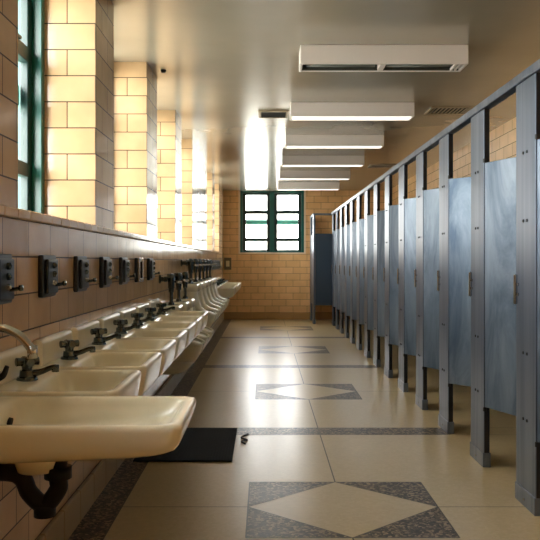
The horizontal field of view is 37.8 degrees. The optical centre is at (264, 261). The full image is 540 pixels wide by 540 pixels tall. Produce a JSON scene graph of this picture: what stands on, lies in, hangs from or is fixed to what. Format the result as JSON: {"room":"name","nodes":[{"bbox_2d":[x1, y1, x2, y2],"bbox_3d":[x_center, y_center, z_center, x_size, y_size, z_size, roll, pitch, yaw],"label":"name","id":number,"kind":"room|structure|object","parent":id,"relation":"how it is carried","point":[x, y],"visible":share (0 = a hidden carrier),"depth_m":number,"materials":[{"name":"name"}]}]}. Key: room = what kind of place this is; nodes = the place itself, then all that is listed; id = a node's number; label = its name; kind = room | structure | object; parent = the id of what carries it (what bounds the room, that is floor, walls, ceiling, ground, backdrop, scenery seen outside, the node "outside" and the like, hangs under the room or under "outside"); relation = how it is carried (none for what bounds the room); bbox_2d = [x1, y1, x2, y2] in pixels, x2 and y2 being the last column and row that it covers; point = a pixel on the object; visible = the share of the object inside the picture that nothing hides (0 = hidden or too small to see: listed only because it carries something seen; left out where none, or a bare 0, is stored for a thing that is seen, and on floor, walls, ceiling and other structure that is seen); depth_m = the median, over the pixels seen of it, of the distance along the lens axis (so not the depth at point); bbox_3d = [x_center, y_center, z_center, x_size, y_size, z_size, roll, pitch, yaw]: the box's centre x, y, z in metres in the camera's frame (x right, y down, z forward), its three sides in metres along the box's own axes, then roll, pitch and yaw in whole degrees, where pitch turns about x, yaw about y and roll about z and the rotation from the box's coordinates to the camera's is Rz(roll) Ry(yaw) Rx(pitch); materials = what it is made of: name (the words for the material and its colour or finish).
{"room":"public restroom","nodes":[
{"label":"public restroom","id":0,"kind":"room"},
{"bbox_2d":[0,0,222,539],"bbox_3d":[-1.085,-0.135,7.350,0.430,2.670,17.900,0,0,0],"label":"wall","id":1,"kind":"structure","parent":0,"point":[114,160],"depth_m":4.04,"materials":[{"name":"beige tile"}]},
{"bbox_2d":[0,254,23,304],"bbox_3d":[-0.830,0.057,2.550,0.081,0.164,0.190,0,0,0],"label":"soap dispenser","id":2,"kind":"object","parent":1,"relation":"attached to","point":[7,288],"visible":1,"depth_m":2.54,"materials":[{"name":"grey metal"}]},
{"bbox_2d":[0,345,33,385],"bbox_3d":[-0.849,0.346,2.600,0.042,0.108,0.480,0,0,0],"label":"backsplash","id":3,"kind":"structure","parent":1,"relation":"attached to","point":[7,357],"depth_m":2.58,"materials":[{"name":"beige ceramic"}]},
{"bbox_2d":[18,0,44,213],"bbox_3d":[-1.195,-0.829,3.408,0.130,1.283,1.265,0,0,0],"label":"window","id":4,"kind":"structure","parent":1,"relation":"in","point":[31,13],"depth_m":3.98,"materials":[{"name":"teal paint"}]},
{"bbox_2d":[32,329,71,366],"bbox_3d":[-0.849,0.346,3.160,0.042,0.108,0.480,0,0,0],"label":"backsplash","id":5,"kind":"structure","parent":1,"relation":"attached to","point":[49,350],"depth_m":3.05,"materials":[{"name":"beige ceramic"}]},
{"bbox_2d":[38,255,66,297],"bbox_3d":[-0.830,0.057,3.107,0.081,0.164,0.190,0,0,0],"label":"soap dispenser","id":6,"kind":"object","parent":1,"relation":"attached to","point":[48,284],"visible":1,"depth_m":3.04,"materials":[{"name":"grey metal"}]},
{"bbox_2d":[0,345,140,395],"bbox_3d":[-0.656,0.493,2.600,0.428,0.403,0.500,0,0,0],"label":"sink","id":7,"kind":"object","parent":1,"relation":"attached to","point":[22,379],"visible":0.53,"depth_m":2.60,"materials":[{"name":"beige ceramic"}]},
{"bbox_2d":[15,356,58,381],"bbox_3d":[-0.752,0.353,2.600,0.143,0.077,0.077,0,0,0],"label":"faucet","id":8,"kind":"object","parent":7,"relation":"on","point":[27,374],"depth_m":2.59,"materials":[{"name":"grey metal"}]},
{"bbox_2d":[0,370,140,395],"bbox_3d":[-0.655,0.471,2.600,0.430,0.164,0.500,0,0,0],"label":"basin","id":9,"kind":"object","parent":7,"relation":"in","point":[63,382],"depth_m":2.69,"materials":[{"name":"beige ceramic"}]},
{"bbox_2d":[73,256,96,291],"bbox_3d":[-0.830,0.057,3.664,0.081,0.164,0.190,0,0,0],"label":"soap dispenser","id":10,"kind":"object","parent":1,"relation":"attached to","point":[81,280],"visible":1,"depth_m":3.60,"materials":[{"name":"grey metal"}]},
{"bbox_2d":[70,320,99,349],"bbox_3d":[-0.849,0.346,3.720,0.042,0.108,0.480,0,0,0],"label":"backsplash","id":11,"kind":"structure","parent":1,"relation":"attached to","point":[81,332],"depth_m":3.61,"materials":[{"name":"beige ceramic"}]},
{"bbox_2d":[32,329,161,395],"bbox_3d":[-0.656,0.493,3.160,0.428,0.403,0.500,0,0,0],"label":"sink","id":12,"kind":"object","parent":1,"relation":"attached to","point":[56,348],"visible":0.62,"depth_m":3.14,"materials":[{"name":"beige ceramic"}]},
{"bbox_2d":[59,339,95,359],"bbox_3d":[-0.752,0.353,3.160,0.143,0.077,0.077,0,0,0],"label":"faucet","id":13,"kind":"object","parent":12,"relation":"on","point":[69,353],"depth_m":3.15,"materials":[{"name":"grey metal"}]},
{"bbox_2d":[34,352,161,395],"bbox_3d":[-0.655,0.471,3.160,0.430,0.164,0.500,0,0,0],"label":"basin","id":14,"kind":"object","parent":12,"relation":"in","point":[148,363],"depth_m":3.16,"materials":[{"name":"beige ceramic"}]},
{"bbox_2d":[0,323,195,518],"bbox_3d":[-0.533,0.417,2.075,0.673,0.507,0.430,0,0,0],"label":"sink","id":15,"kind":"object","parent":1,"relation":"attached to","point":[40,435],"visible":1,"depth_m":2.05,"materials":[{"name":"beige ceramic"}]},
{"bbox_2d":[0,323,37,380],"bbox_3d":[-0.705,0.277,2.075,0.211,0.227,0.200,0,0,0],"label":"faucet","id":16,"kind":"object","parent":15,"relation":"on","point":[32,350],"depth_m":2.07,"materials":[{"name":"grey metal"}]},
{"bbox_2d":[15,462,54,474],"bbox_3d":[-0.600,0.520,2.075,0.140,0.060,0.140,0,0,0],"label":"drain","id":17,"kind":"object","parent":15,"relation":"on","point":[36,468],"depth_m":2.03,"materials":[{"name":"beige ceramic"}]},
{"bbox_2d":[0,396,195,463],"bbox_3d":[-0.532,0.449,2.075,0.675,0.120,0.430,0,0,0],"label":"basin","id":18,"kind":"object","parent":15,"relation":"in","point":[33,429],"depth_m":1.88,"materials":[{"name":"beige ceramic"}]},
{"bbox_2d":[97,313,119,336],"bbox_3d":[-0.849,0.346,4.280,0.042,0.108,0.480,0,0,0],"label":"backsplash","id":19,"kind":"structure","parent":1,"relation":"attached to","point":[106,321],"depth_m":4.19,"materials":[{"name":"beige ceramic"}]},
{"bbox_2d":[99,257,118,287],"bbox_3d":[-0.830,0.057,4.221,0.081,0.164,0.190,0,0,0],"label":"soap dispenser","id":20,"kind":"object","parent":1,"relation":"attached to","point":[105,264],"visible":1,"depth_m":4.15,"materials":[{"name":"grey metal"}]},
{"bbox_2d":[0,205,222,253],"bbox_3d":[-0.985,-0.168,7.350,0.250,0.038,17.898,0,0,0],"label":"trim","id":21,"kind":"structure","parent":1,"relation":"attached to","point":[5,211],"depth_m":3.57,"materials":[{"name":"brown tile"}]},
{"bbox_2d":[70,320,175,376],"bbox_3d":[-0.656,0.493,3.720,0.428,0.403,0.500,0,0,0],"label":"sink","id":22,"kind":"object","parent":1,"relation":"attached to","point":[90,333],"visible":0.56,"depth_m":3.71,"materials":[{"name":"beige ceramic"}]},
{"bbox_2d":[90,328,120,344],"bbox_3d":[-0.752,0.353,3.720,0.143,0.077,0.077,0,0,0],"label":"faucet","id":23,"kind":"object","parent":22,"relation":"on","point":[98,332],"depth_m":3.71,"materials":[{"name":"grey metal"}]},
{"bbox_2d":[76,339,175,376],"bbox_3d":[-0.655,0.471,3.720,0.430,0.164,0.500,0,0,0],"label":"basin","id":24,"kind":"object","parent":22,"relation":"in","point":[167,347],"depth_m":3.78,"materials":[{"name":"beige ceramic"}]},
{"bbox_2d":[117,307,135,326],"bbox_3d":[-0.849,0.346,4.840,0.042,0.108,0.480,0,0,0],"label":"backsplash","id":25,"kind":"structure","parent":1,"relation":"attached to","point":[126,313],"depth_m":4.78,"materials":[{"name":"beige ceramic"}]},
{"bbox_2d":[119,257,135,284],"bbox_3d":[-0.830,0.057,4.778,0.081,0.164,0.190,0,0,0],"label":"soap dispenser","id":26,"kind":"object","parent":1,"relation":"attached to","point":[124,263],"visible":1,"depth_m":4.71,"materials":[{"name":"grey metal"}]},
{"bbox_2d":[36,312,223,539],"bbox_3d":[-0.859,1.127,7.350,0.022,0.146,17.898,0,0,0],"label":"baseboard","id":27,"kind":"structure","parent":1,"relation":"attached to","point":[66,521],"depth_m":3.75,"materials":[{"name":"beige tile"}]},
{"bbox_2d":[135,258,143,281],"bbox_3d":[-0.853,0.057,5.340,0.034,0.164,0.190,0,0,0],"label":"soap dispenser","id":28,"kind":"object","parent":1,"relation":"attached to","point":[139,262],"visible":1,"depth_m":5.25,"materials":[{"name":"grey metal"}]},
{"bbox_2d":[134,302,148,319],"bbox_3d":[-0.849,0.346,5.400,0.042,0.108,0.480,0,0,0],"label":"backsplash","id":29,"kind":"structure","parent":1,"relation":"attached to","point":[140,308],"depth_m":5.35,"materials":[{"name":"beige ceramic"}]},
{"bbox_2d":[97,313,186,360],"bbox_3d":[-0.656,0.493,4.280,0.428,0.403,0.500,0,0,0],"label":"sink","id":30,"kind":"object","parent":1,"relation":"attached to","point":[113,323],"visible":0.48,"depth_m":4.27,"materials":[{"name":"beige ceramic"}]},
{"bbox_2d":[113,319,139,333],"bbox_3d":[-0.752,0.353,4.280,0.143,0.077,0.077,0,0,0],"label":"faucet","id":31,"kind":"object","parent":30,"relation":"on","point":[120,323],"depth_m":4.27,"materials":[{"name":"grey metal"}]},
{"bbox_2d":[105,329,186,360],"bbox_3d":[-0.655,0.471,4.280,0.430,0.164,0.500,0,0,0],"label":"basin","id":32,"kind":"object","parent":30,"relation":"in","point":[180,335],"depth_m":4.35,"materials":[{"name":"beige ceramic"}]},
{"bbox_2d":[147,258,159,279],"bbox_3d":[-0.830,0.057,5.892,0.081,0.164,0.190,0,0,0],"label":"soap dispenser","id":33,"kind":"object","parent":1,"relation":"attached to","point":[151,273],"visible":1,"depth_m":5.82,"materials":[{"name":"grey metal"}]},
{"bbox_2d":[147,299,159,313],"bbox_3d":[-0.849,0.346,5.960,0.042,0.108,0.480,0,0,0],"label":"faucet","id":34,"kind":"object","parent":1,"relation":"attached to","point":[152,303],"depth_m":5.90,"materials":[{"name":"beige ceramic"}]},
{"bbox_2d":[117,307,195,348],"bbox_3d":[-0.656,0.493,4.840,0.428,0.403,0.500,0,0,0],"label":"sink","id":35,"kind":"object","parent":1,"relation":"attached to","point":[133,318],"visible":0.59,"depth_m":4.83,"materials":[{"name":"beige ceramic"}]},
{"bbox_2d":[131,313,153,325],"bbox_3d":[-0.752,0.353,4.840,0.143,0.077,0.077,0,0,0],"label":"faucet","id":36,"kind":"object","parent":35,"relation":"on","point":[136,316],"depth_m":4.82,"materials":[{"name":"grey metal"}]},
{"bbox_2d":[127,322,195,348],"bbox_3d":[-0.655,0.471,4.840,0.430,0.164,0.500,0,0,0],"label":"basin","id":37,"kind":"object","parent":35,"relation":"in","point":[190,327],"depth_m":4.96,"materials":[{"name":"beige ceramic"}]},
{"bbox_2d":[134,302,202,339],"bbox_3d":[-0.656,0.493,5.400,0.428,0.403,0.500,0,0,0],"label":"sink","id":38,"kind":"object","parent":1,"relation":"attached to","point":[144,308],"visible":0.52,"depth_m":5.39,"materials":[{"name":"beige ceramic"}]},
{"bbox_2d":[145,307,165,318],"bbox_3d":[-0.752,0.353,5.400,0.143,0.077,0.077,0,0,0],"label":"faucet","id":39,"kind":"object","parent":38,"relation":"on","point":[150,310],"depth_m":5.39,"materials":[{"name":"grey metal"}]},
{"bbox_2d":[144,316,202,339],"bbox_3d":[-0.655,0.471,5.400,0.430,0.164,0.500,0,0,0],"label":"basin","id":40,"kind":"object","parent":38,"relation":"in","point":[198,320],"depth_m":5.54,"materials":[{"name":"beige ceramic"}]},
{"bbox_2d":[147,299,208,331],"bbox_3d":[-0.656,0.493,5.960,0.428,0.403,0.500,0,0,0],"label":"sink","id":41,"kind":"object","parent":1,"relation":"attached to","point":[156,303],"visible":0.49,"depth_m":5.95,"materials":[{"name":"beige ceramic"}]},
{"bbox_2d":[156,303,174,312],"bbox_3d":[-0.752,0.353,5.960,0.143,0.077,0.077,0,0,0],"label":"faucet","id":42,"kind":"object","parent":41,"relation":"on","point":[161,306],"depth_m":5.95,"materials":[{"name":"grey metal"}]},
{"bbox_2d":[156,311,208,331],"bbox_3d":[-0.655,0.471,5.960,0.430,0.164,0.500,0,0,0],"label":"basin","id":43,"kind":"object","parent":41,"relation":"in","point":[204,314],"depth_m":6.11,"materials":[{"name":"beige ceramic"}]},
{"bbox_2d":[159,273,204,373],"bbox_3d":[-0.684,0.506,6.470,0.372,0.817,0.374,0,0,0],"label":"urinal","id":44,"kind":"object","parent":1,"relation":"attached to","point":[190,354],"visible":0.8,"depth_m":6.34,"materials":[{"name":"beige ceramic"}]},
{"bbox_2d":[163,304,204,373],"bbox_3d":[-0.684,0.636,6.470,0.372,0.558,0.374,0,0,0],"label":"bowl","id":45,"kind":"object","parent":44,"relation":"on","point":[190,354],"depth_m":6.32,"materials":[{"name":"beige ceramic"}]},
{"bbox_2d":[166,272,209,352],"bbox_3d":[-0.684,0.506,7.030,0.372,0.817,0.374,0,0,0],"label":"urinal","id":46,"kind":"object","parent":1,"relation":"attached to","point":[178,276],"visible":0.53,"depth_m":7.01,"materials":[{"name":"beige ceramic"}]},
{"bbox_2d":[166,301,209,352],"bbox_3d":[-0.684,0.636,7.030,0.372,0.558,0.374,0,0,0],"label":"bowl","id":47,"kind":"object","parent":46,"relation":"on","point":[202,335],"depth_m":6.90,"materials":[{"name":"beige ceramic"}]},
{"bbox_2d":[173,272,213,343],"bbox_3d":[-0.684,0.506,7.590,0.372,0.817,0.374,0,0,0],"label":"urinal","id":48,"kind":"object","parent":1,"relation":"attached to","point":[185,275],"visible":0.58,"depth_m":7.57,"materials":[{"name":"beige ceramic"}]},
{"bbox_2d":[173,298,213,343],"bbox_3d":[-0.684,0.636,7.590,0.372,0.558,0.374,0,0,0],"label":"bowl","id":49,"kind":"object","parent":48,"relation":"on","point":[208,330],"depth_m":7.45,"materials":[{"name":"beige ceramic"}]},
{"bbox_2d":[180,258,216,326],"bbox_3d":[-0.684,0.377,8.150,0.372,0.817,0.374,0,0,0],"label":"urinal","id":50,"kind":"object","parent":1,"relation":"attached to","point":[193,289],"visible":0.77,"depth_m":8.00,"materials":[{"name":"beige ceramic"}]},
{"bbox_2d":[180,283,216,326],"bbox_3d":[-0.684,0.506,8.150,0.372,0.558,0.374,0,0,0],"label":"bowl","id":51,"kind":"object","parent":50,"relation":"on","point":[193,289],"depth_m":7.98,"materials":[{"name":"beige ceramic"}]},
{"bbox_2d":[186,259,220,321],"bbox_3d":[-0.684,0.377,8.720,0.372,0.817,0.374,0,0,0],"label":"urinal","id":52,"kind":"object","parent":1,"relation":"attached to","point":[195,268],"visible":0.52,"depth_m":8.69,"materials":[{"name":"beige ceramic"}]},
{"bbox_2d":[193,282,220,321],"bbox_3d":[-0.684,0.506,8.720,0.372,0.558,0.374,0,0,0],"label":"bowl","id":53,"kind":"object","parent":52,"relation":"on","point":[202,294],"depth_m":8.58,"materials":[{"name":"beige ceramic"}]},
{"bbox_2d":[198,259,222,319],"bbox_3d":[-0.684,0.377,9.290,0.372,0.817,0.374,0,0,0],"label":"urinal","id":54,"kind":"object","parent":1,"relation":"attached to","point":[200,261],"visible":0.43,"depth_m":9.26,"materials":[{"name":"beige ceramic"}]},
{"bbox_2d":[198,280,222,319],"bbox_3d":[-0.684,0.506,9.290,0.372,0.558,0.374,0,0,0],"label":"bowl","id":55,"kind":"object","parent":54,"relation":"on","point":[206,292],"depth_m":9.16,"materials":[{"name":"beige ceramic"}]},
{"bbox_2d":[197,259,225,314],"bbox_3d":[-0.684,0.377,9.860,0.372,0.817,0.374,0,0,0],"label":"urinal","id":56,"kind":"object","parent":1,"relation":"attached to","point":[212,298],"visible":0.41,"depth_m":9.84,"materials":[{"name":"beige ceramic"}]},
{"bbox_2d":[197,279,225,314],"bbox_3d":[-0.684,0.506,9.860,0.372,0.558,0.374,0,0,0],"label":"bowl","id":57,"kind":"object","parent":56,"relation":"on","point":[212,298],"depth_m":9.72,"materials":[{"name":"beige ceramic"}]},
{"bbox_2d":[201,259,227,312],"bbox_3d":[-0.684,0.377,10.430,0.372,0.817,0.374,0,0,0],"label":"urinal","id":58,"kind":"object","parent":1,"relation":"attached to","point":[207,260],"visible":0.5,"depth_m":10.41,"materials":[{"name":"beige ceramic"}]},
{"bbox_2d":[201,278,227,312],"bbox_3d":[-0.684,0.506,10.430,0.372,0.558,0.374,0,0,0],"label":"bowl","id":59,"kind":"object","parent":58,"relation":"on","point":[212,280],"depth_m":10.30,"materials":[{"name":"beige ceramic"}]},
{"bbox_2d":[208,259,229,308],"bbox_3d":[-0.684,0.377,11.000,0.372,0.817,0.374,0,0,0],"label":"urinal","id":60,"kind":"object","parent":1,"relation":"attached to","point":[210,260],"visible":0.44,"depth_m":10.97,"materials":[{"name":"beige ceramic"}]},
{"bbox_2d":[212,278,229,308],"bbox_3d":[-0.684,0.506,11.000,0.372,0.558,0.374,0,0,0],"label":"bowl","id":61,"kind":"object","parent":60,"relation":"on","point":[215,280],"depth_m":10.87,"materials":[{"name":"beige ceramic"}]},
{"bbox_2d":[217,284,235,297],"bbox_3d":[-0.656,0.493,11.780,0.428,0.403,0.500,0,0,0],"label":"sink","id":62,"kind":"object","parent":1,"relation":"attached to","point":[227,292],"visible":0.29,"depth_m":11.53,"materials":[{"name":"beige ceramic"}]},
{"bbox_2d":[217,283,236,293],"bbox_3d":[-0.656,0.493,12.340,0.428,0.403,0.500,0,0,0],"label":"sink","id":63,"kind":"object","parent":1,"relation":"attached to","point":[219,283],"visible":0.14,"depth_m":12.53,"materials":[{"name":"beige ceramic"}]},
{"bbox_2d":[217,281,237,292],"bbox_3d":[-0.656,0.493,12.900,0.428,0.403,0.500,0,0,0],"label":"sink","id":64,"kind":"object","parent":1,"relation":"attached to","point":[217,281],"visible":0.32,"depth_m":12.95,"materials":[{"name":"beige ceramic"}]},
{"bbox_2d":[216,278,239,291],"bbox_3d":[-0.656,0.493,13.460,0.428,0.403,0.500,0,0,0],"label":"sink","id":65,"kind":"object","parent":1,"relation":"attached to","point":[216,278],"visible":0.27,"depth_m":13.53,"materials":[{"name":"beige ceramic"}]},
{"bbox_2d":[217,278,239,298],"bbox_3d":[-0.656,0.493,14.020,0.428,0.403,0.500,0,0,0],"label":"sink","id":66,"kind":"object","parent":1,"relation":"attached to","point":[217,278],"visible":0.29,"depth_m":14.02,"materials":[{"name":"beige ceramic"}]},
{"bbox_2d":[218,277,240,287],"bbox_3d":[-0.656,0.493,14.580,0.428,0.403,0.500,0,0,0],"label":"sink","id":67,"kind":"object","parent":1,"relation":"attached to","point":[218,277],"visible":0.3,"depth_m":14.63,"materials":[{"name":"beige ceramic"}]},
{"bbox_2d":[68,319,539,539],"bbox_3d":[0.675,1.260,7.450,4.050,0.121,18.400,0,0,0],"label":"floor","id":68,"kind":"structure","parent":0,"point":[334,449],"depth_m":4.66,"materials":[{"name":"beige tile"}]},
{"bbox_2d":[133,428,236,461],"bbox_3d":[-0.494,1.193,5.175,0.592,0.012,0.930,0,0,0],"label":"floor mat","id":69,"kind":"object","parent":68,"relation":"on","point":[196,444],"visible":0.77,"depth_m":5.01,"materials":[{"name":"black rubber"}]},
{"bbox_2d":[241,433,248,443],"bbox_3d":[-0.140,1.193,5.314,0.052,0.016,0.314,0,0,0],"label":"scrap","id":70,"kind":"object","parent":68,"relation":"on","point":[244,439],"visible":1,"depth_m":5.29,"materials":[{"name":"black rubber"}]},
{"bbox_2d":[310,213,331,323],"bbox_3d":[1.122,0.138,15.685,0.396,2.125,1.180,0,0,0],"label":"stall","id":71,"kind":"object","parent":68,"relation":"on","point":[320,244],"visible":0.88,"depth_m":15.11,"materials":[{"name":"metal"}]},
{"bbox_2d":[331,214,335,325],"bbox_3d":[1.891,0.155,14.607,1.259,2.090,0.726,0,0,0],"label":"stall","id":72,"kind":"object","parent":68,"relation":"on","point":[333,215],"visible":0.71,"depth_m":14.68,"materials":[{"name":"metal"}]},
{"bbox_2d":[335,211,339,328],"bbox_3d":[1.891,0.155,13.826,1.259,2.090,0.748,0,0,0],"label":"stall","id":73,"kind":"object","parent":68,"relation":"on","point":[337,326],"visible":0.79,"depth_m":13.90,"materials":[{"name":"metal"}]},
{"bbox_2d":[339,208,344,333],"bbox_3d":[1.891,0.155,13.023,1.259,2.090,0.754,0,0,0],"label":"stall","id":74,"kind":"object","parent":68,"relation":"on","point":[342,228],"visible":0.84,"depth_m":13.11,"materials":[{"name":"metal"}]},
{"bbox_2d":[344,205,349,337],"bbox_3d":[1.891,0.155,12.229,1.259,2.090,0.742,0,0,0],"label":"stall","id":75,"kind":"object","parent":68,"relation":"on","point":[347,225],"visible":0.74,"depth_m":12.31,"materials":[{"name":"metal"}]},
{"bbox_2d":[349,201,356,343],"bbox_3d":[1.891,0.155,11.399,1.259,2.090,0.802,0,0,0],"label":"stall","id":76,"kind":"object","parent":68,"relation":"on","point":[353,225],"visible":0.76,"depth_m":11.51,"materials":[{"name":"metal"}]},
{"bbox_2d":[356,196,363,349],"bbox_3d":[1.891,0.155,10.553,1.259,2.090,0.795,0,0,0],"label":"stall","id":77,"kind":"object","parent":68,"relation":"on","point":[360,222],"visible":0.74,"depth_m":10.66,"materials":[{"name":"metal"}]},
{"bbox_2d":[363,190,373,357],"bbox_3d":[1.891,0.155,9.696,1.259,2.090,0.808,0,0,0],"label":"stall","id":78,"kind":"object","parent":68,"relation":"on","point":[368,219],"visible":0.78,"depth_m":9.81,"materials":[{"name":"metal"}]},
{"bbox_2d":[372,183,384,366],"bbox_3d":[1.891,0.155,8.850,1.259,2.090,0.800,0,0,0],"label":"stall","id":79,"kind":"object","parent":68,"relation":"on","point":[379,216],"visible":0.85,"depth_m":8.96,"materials":[{"name":"metal"}]},
{"bbox_2d":[383,175,398,377],"bbox_3d":[1.891,0.155,7.980,1.259,2.090,0.820,0,0,0],"label":"stall","id":80,"kind":"object","parent":68,"relation":"on","point":[391,211],"visible":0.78,"depth_m":8.07,"materials":[{"name":"metal"}]},
{"bbox_2d":[397,165,415,391],"bbox_3d":[1.891,0.155,7.117,1.259,2.090,0.806,0,0,0],"label":"stall","id":81,"kind":"object","parent":68,"relation":"on","point":[407,206],"visible":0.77,"depth_m":7.21,"materials":[{"name":"metal"}]},
{"bbox_2d":[414,151,438,409],"bbox_3d":[1.891,0.155,6.239,1.259,2.090,0.822,0,0,0],"label":"stall","id":82,"kind":"object","parent":68,"relation":"on","point":[427,201],"visible":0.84,"depth_m":6.34,"materials":[{"name":"metal"}]},
{"bbox_2d":[437,134,470,433],"bbox_3d":[1.891,0.155,5.394,1.259,2.090,0.751,0,0,0],"label":"stall","id":83,"kind":"object","parent":68,"relation":"on","point":[454,193],"visible":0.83,"depth_m":5.46,"materials":[{"name":"metal"}]},
{"bbox_2d":[469,109,515,466],"bbox_3d":[1.891,0.155,4.465,1.259,2.090,0.830,0,0,0],"label":"stall","id":84,"kind":"object","parent":68,"relation":"on","point":[493,184],"visible":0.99,"depth_m":4.54,"materials":[{"name":"metal"}]},
{"bbox_2d":[514,72,539,515],"bbox_3d":[1.891,0.155,3.411,1.259,2.090,1.178,0,0,0],"label":"stall","id":85,"kind":"object","parent":68,"relation":"on","point":[527,276],"visible":1,"depth_m":3.81,"materials":[{"name":"metal"}]},
{"bbox_2d":[331,59,539,213],"bbox_3d":[1.291,-0.912,8.740,0.058,0.045,12.480,0,0,0],"label":"headrail","id":86,"kind":"object","parent":85,"relation":"on","point":[509,88],"visible":0.92,"depth_m":5.06,"materials":[{"name":"metal"}]},
{"bbox_2d":[223,190,384,311],"bbox_3d":[0.700,-0.135,16.450,4.000,2.670,0.300,0,0,0],"label":"wall","id":87,"kind":"structure","parent":0,"point":[269,282],"depth_m":16.30,"materials":[{"name":"tile"}]},
{"bbox_2d":[224,258,230,269],"bbox_3d":[-0.774,0.052,16.279,0.124,0.227,0.042,0,0,0],"label":"wall switch","id":88,"kind":"object","parent":87,"relation":"attached to","point":[227,261],"visible":1,"depth_m":16.26,"materials":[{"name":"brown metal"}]},
{"bbox_2d":[240,191,303,251],"bbox_3d":[0.147,-0.829,16.465,1.330,1.283,0.130,0,0,0],"label":"window","id":89,"kind":"structure","parent":87,"relation":"in","point":[271,222],"depth_m":16.45,"materials":[{"name":"teal paint"}]},
{"bbox_2d":[239,190,305,253],"bbox_3d":[0.147,-0.814,16.347,1.390,1.313,0.106,0,0,0],"label":"trim","id":90,"kind":"structure","parent":87,"relation":"attached to","point":[304,252],"depth_m":16.29,"materials":[{"name":"beige"}]},
{"bbox_2d":[224,312,349,319],"bbox_3d":[0.851,1.127,16.290,3.396,0.146,0.020,0,0,0],"label":"baseboard","id":91,"kind":"structure","parent":87,"relation":"attached to","point":[227,315],"depth_m":16.28,"materials":[{"name":"brown tile"}]},
{"bbox_2d":[111,0,539,190],"bbox_3d":[0.675,-1.545,7.450,4.050,0.150,18.400,0,0,0],"label":"ceiling","id":92,"kind":"structure","parent":0,"point":[225,62],"depth_m":6.00,"materials":[{"name":"paint"}]},
{"bbox_2d":[258,111,288,117],"bbox_3d":[0.085,-1.464,7.850,0.300,0.012,0.360,0,0,0],"label":"ceiling vent","id":93,"kind":"object","parent":92,"relation":"in","point":[262,114],"visible":1,"depth_m":7.82,"materials":[{"name":"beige metal"}]},
{"bbox_2d":[278,182,338,189],"bbox_3d":[0.810,-1.405,14.715,1.140,0.130,0.230,0,0,0],"label":"ceiling light","id":94,"kind":"object","parent":92,"relation":"attached to","point":[281,185],"visible":1,"depth_m":14.60,"materials":[{"name":"white plastic"}]},
{"bbox_2d":[279,189,337,189],"bbox_3d":[0.810,-1.381,14.715,1.100,0.077,0.190,0,0,0],"label":"diffuser","id":95,"kind":"object","parent":94,"relation":"attached to","point":[279,189],"depth_m":14.69,"materials":[{"name":"white plastic"}]},
{"bbox_2d":[280,171,349,179],"bbox_3d":[0.810,-1.405,12.855,1.140,0.130,0.230,0,0,0],"label":"ceiling light","id":96,"kind":"object","parent":92,"relation":"attached to","point":[284,175],"visible":1,"depth_m":12.74,"materials":[{"name":"white plastic"}]},
{"bbox_2d":[281,179,347,179],"bbox_3d":[0.810,-1.381,12.855,1.100,0.077,0.190,0,0,0],"label":"diffuser","id":97,"kind":"object","parent":96,"relation":"attached to","point":[281,179],"depth_m":12.90,"materials":[{"name":"white plastic"}]},
{"bbox_2d":[282,156,363,166],"bbox_3d":[0.810,-1.405,11.045,1.140,0.130,0.230,0,0,0],"label":"ceiling light","id":98,"kind":"object","parent":92,"relation":"attached to","point":[287,161],"visible":1,"depth_m":10.93,"materials":[{"name":"white plastic"}]},
{"bbox_2d":[283,165,361,166],"bbox_3d":[0.810,-1.381,11.045,1.100,0.077,0.190,0,0,0],"label":"diffuser","id":99,"kind":"object","parent":98,"relation":"attached to","point":[283,165],"depth_m":11.09,"materials":[{"name":"white plastic"}]},
{"bbox_2d":[285,135,383,148],"bbox_3d":[0.810,-1.405,9.245,1.140,0.130,0.230,0,0,0],"label":"ceiling light","id":100,"kind":"object","parent":92,"relation":"attached to","point":[291,141],"visible":1,"depth_m":9.13,"materials":[{"name":"white plastic"}]},
{"bbox_2d":[287,146,380,147],"bbox_3d":[0.810,-1.381,9.245,1.100,0.077,0.190,0,0,0],"label":"diffuser","id":101,"kind":"object","parent":100,"relation":"attached to","point":[287,146],"depth_m":9.24,"materials":[{"name":"white plastic"}]},
{"bbox_2d":[290,102,413,120],"bbox_3d":[0.810,-1.405,7.385,1.140,0.130,0.230,0,0,0],"label":"ceiling light","id":102,"kind":"object","parent":92,"relation":"attached to","point":[299,111],"visible":1,"depth_m":7.27,"materials":[{"name":"white plastic"}]},
{"bbox_2d":[292,117,410,119],"bbox_3d":[0.810,-1.381,7.385,1.100,0.077,0.190,0,0,0],"label":"diffuser","id":103,"kind":"object","parent":102,"relation":"attached to","point":[293,118],"depth_m":7.40,"materials":[{"name":"white plastic"}]},
{"bbox_2d":[368,164,395,167],"bbox_3d":[1.800,-1.464,12.100,0.400,0.012,0.360,0,0,0],"label":"ceiling vent","id":104,"kind":"object","parent":92,"relation":"in","point":[371,165],"visible":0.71,"depth_m":12.04,"materials":[{"name":"beige metal"}]},
{"bbox_2d":[299,45,467,71],"bbox_3d":[0.810,-1.405,5.455,1.140,0.130,0.230,0,0,0],"label":"ceiling light","id":105,"kind":"object","parent":92,"relation":"attached to","point":[312,58],"visible":1,"depth_m":5.34,"materials":[{"name":"white metal"}]},
{"bbox_2d":[424,107,473,114],"bbox_3d":[1.780,-1.464,7.650,0.400,0.012,0.360,0,0,0],"label":"ceiling vent","id":106,"kind":"object","parent":92,"relation":"in","point":[433,110],"visible":0.91,"depth_m":7.66,"materials":[{"name":"beige metal"}]},
{"bbox_2d":[392,117,515,204],"bbox_3d":[2.625,-0.135,7.350,0.150,2.670,17.900,0,0,0],"label":"wall","id":107,"kind":"structure","parent":0,"point":[502,138],"depth_m":9.92,"materials":[{"name":"beige tile"}]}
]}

